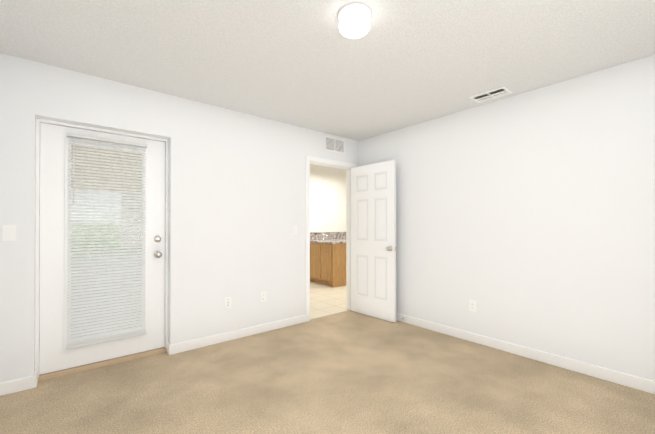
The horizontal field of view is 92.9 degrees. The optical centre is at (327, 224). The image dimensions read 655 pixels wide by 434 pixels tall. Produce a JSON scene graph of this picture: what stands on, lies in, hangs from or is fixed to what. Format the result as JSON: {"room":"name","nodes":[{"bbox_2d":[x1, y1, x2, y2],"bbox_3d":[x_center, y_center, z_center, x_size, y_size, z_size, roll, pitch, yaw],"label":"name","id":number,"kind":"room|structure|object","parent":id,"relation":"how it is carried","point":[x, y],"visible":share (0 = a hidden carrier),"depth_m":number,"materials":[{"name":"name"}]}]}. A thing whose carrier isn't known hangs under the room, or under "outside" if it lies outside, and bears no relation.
{"room":"empty bedroom","nodes":[
{"label":"empty bedroom","id":0,"kind":"room"},
{"bbox_2d":[0,53,358,382],"bbox_3d":[-1.024,0.001,3.429,3.910,2.440,0.200,0,0,-40],"label":"wall","id":1,"kind":"structure","parent":0,"point":[236,195],"depth_m":3.06,"materials":[{"name":"white paint"}]},
{"bbox_2d":[2,225,15,240],"bbox_3d":[-2.292,0.059,2.240,0.072,0.117,0.009,0,0,-40],"label":"light switch","id":2,"kind":"object","parent":1,"relation":"attached to","point":[8,232],"visible":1,"depth_m":2.24,"materials":[{"name":"white plastic"}]},
{"bbox_2d":[35,118,167,376],"bbox_3d":[-1.929,0.181,2.741,0.933,2.006,0.100,0,0,-40],"label":"door frame","id":3,"kind":"structure","parent":1,"relation":"attached to","point":[37,302],"depth_m":2.46,"materials":[{"name":"white paint"}]},
{"bbox_2d":[38,347,165,381],"bbox_3d":[-1.928,1.251,2.735,0.933,0.134,0.105,0,0,-40],"label":"exterior door sill","id":4,"kind":"structure","parent":1,"relation":"attached to","point":[55,374],"depth_m":2.65,"materials":[{"name":"beige wood"}]},
{"bbox_2d":[39,123,164,374],"bbox_3d":[-1.928,0.189,2.739,0.887,1.977,0.185,0,0,-40],"label":"exterior door","id":5,"kind":"structure","parent":1,"relation":"in","point":[55,355],"depth_m":2.54,"materials":[{"name":"white paint"}]},
{"bbox_2d":[66,132,146,349],"bbox_3d":[-1.897,0.134,2.703,0.567,1.758,0.052,0,0,-40],"label":"window blind","id":6,"kind":"object","parent":5,"relation":"attached to","point":[89,286],"visible":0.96,"depth_m":2.68,"materials":[{"name":"white plastic"}]},
{"bbox_2d":[225,296,230,307],"bbox_3d":[-1.045,0.818,3.272,0.072,0.117,0.009,0,0,-40],"label":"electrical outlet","id":7,"kind":"object","parent":1,"relation":"attached to","point":[227,302],"visible":1,"depth_m":3.27,"materials":[{"name":"white plastic"}]},
{"bbox_2d":[166,315,305,354],"bbox_3d":[-0.880,1.175,3.411,1.572,0.092,0.025,0,0,-40],"label":"baseboard","id":8,"kind":"structure","parent":1,"relation":"attached to","point":[171,349],"depth_m":3.28,"materials":[{"name":"white paint"}]},
{"bbox_2d":[260,291,265,301],"bbox_3d":[-0.730,0.821,3.535,0.072,0.117,0.008,0,0,-40],"label":"electrical outlet","id":9,"kind":"object","parent":1,"relation":"attached to","point":[262,296],"visible":1,"depth_m":3.53,"materials":[{"name":"white plastic"}]},
{"bbox_2d":[306,155,355,321],"bbox_3d":[0.025,0.177,4.248,0.880,2.095,0.148,0,0,-40],"label":"door frame","id":10,"kind":"structure","parent":1,"relation":"attached to","point":[318,159],"depth_m":4.24,"materials":[{"name":"white paint"}]},
{"bbox_2d":[325,135,344,153],"bbox_3d":[0.102,-1.083,4.235,0.365,0.205,0.007,0,0,-40],"label":"air vent","id":11,"kind":"object","parent":1,"relation":"in","point":[332,144],"visible":1,"depth_m":4.23,"materials":[{"name":"white metal"}]},
{"bbox_2d":[351,160,395,322],"bbox_3d":[0.602,0.207,4.151,0.165,2.018,0.766,0,0,-40],"label":"interior door","id":12,"kind":"structure","parent":1,"relation":"in","point":[373,240],"depth_m":4.10,"materials":[{"name":"white paint"}]},
{"bbox_2d":[0,310,654,433],"bbox_3d":[0.262,1.264,1.875,3.910,0.100,4.015,0,0,-40],"label":"floor carpet","id":13,"kind":"object","parent":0,"point":[349,372],"visible":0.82,"depth_m":2.25,"materials":[{"name":"beige carpet"}]},
{"bbox_2d":[0,0,654,140],"bbox_3d":[0.229,-1.276,1.927,3.910,0.100,4.120,0,0,-40],"label":"ceiling","id":14,"kind":"structure","parent":0,"point":[399,64],"depth_m":2.18,"materials":[{"name":"white paint"}]},
{"bbox_2d":[338,3,370,38],"bbox_3d":[0.158,-1.169,1.816,0.194,0.115,0.194,0,0,-40],"label":"dome ceiling light","id":15,"kind":"object","parent":14,"relation":"attached to","point":[354,20],"visible":0.98,"depth_m":1.76,"materials":[{"name":"white glass"}]},
{"bbox_2d":[469,86,512,102],"bbox_3d":[1.536,-1.218,2.928,0.200,0.008,0.316,0,0,-40],"label":"ceiling vent","id":16,"kind":"object","parent":14,"relation":"in","point":[492,94],"visible":1,"depth_m":2.92,"materials":[{"name":"white metal"}]},
{"bbox_2d":[310,164,345,231],"bbox_3d":[-0.776,-0.164,6.834,4.240,2.800,0.120,0,0,-40],"label":"wall","id":17,"kind":"structure","parent":0,"point":[327,199],"depth_m":7.39,"materials":[{"name":"white paint"}]},
{"bbox_2d":[310,232,345,239],"bbox_3d":[0.104,0.263,7.468,1.828,0.165,0.020,0,0,-40],"label":"backsplash","id":18,"kind":"structure","parent":17,"relation":"attached to","point":[313,235],"depth_m":7.32,"materials":[{"name":"grey stone"}]},
{"bbox_2d":[310,281,347,319],"bbox_3d":[0.050,1.282,5.833,4.000,0.100,2.465,0,0,-40],"label":"floor","id":19,"kind":"structure","parent":0,"point":[325,300],"depth_m":5.03,"materials":[{"name":"beige tile"}]},
{"bbox_2d":[310,240,345,287],"bbox_3d":[0.445,0.810,7.061,1.821,0.856,1.078,0,0,-40],"label":"kitchen cabinet","id":20,"kind":"object","parent":19,"relation":"on","point":[328,258],"depth_m":6.24,"materials":[{"name":"brown wood"}]},
{"bbox_2d":[314,240,345,243],"bbox_3d":[0.450,0.363,7.052,1.828,0.038,1.102,0,0,-40],"label":"countertop","id":21,"kind":"structure","parent":20,"relation":"on","point":[315,241],"depth_m":6.27,"materials":[{"name":"grey stone"}]},
{"bbox_2d":[359,54,654,380],"bbox_3d":[1.750,-0.001,3.056,0.120,2.440,3.920,0,0,-40],"label":"wall","id":22,"kind":"structure","parent":0,"point":[526,219],"depth_m":2.77,"materials":[{"name":"white paint"}]},
{"bbox_2d":[469,300,475,311],"bbox_3d":[1.510,0.848,3.240,0.008,0.117,0.072,0,0,-40],"label":"electrical outlet","id":23,"kind":"object","parent":22,"relation":"attached to","point":[472,305],"visible":1,"depth_m":3.24,"materials":[{"name":"white plastic"}]},
{"bbox_2d":[396,313,654,393],"bbox_3d":[1.650,1.173,3.045,0.040,0.092,3.800,0,0,-40],"label":"baseboard","id":24,"kind":"structure","parent":22,"relation":"attached to","point":[606,374],"depth_m":2.75,"materials":[{"name":"white paint"}]},
{"label":"outside","id":25,"kind":"structure","parent":0,"visible":0},
{"bbox_2d":[71,145,141,336],"bbox_3d":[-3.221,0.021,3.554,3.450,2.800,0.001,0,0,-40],"label":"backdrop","id":26,"kind":"structure","parent":25,"point":[105,222],"depth_m":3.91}
]}

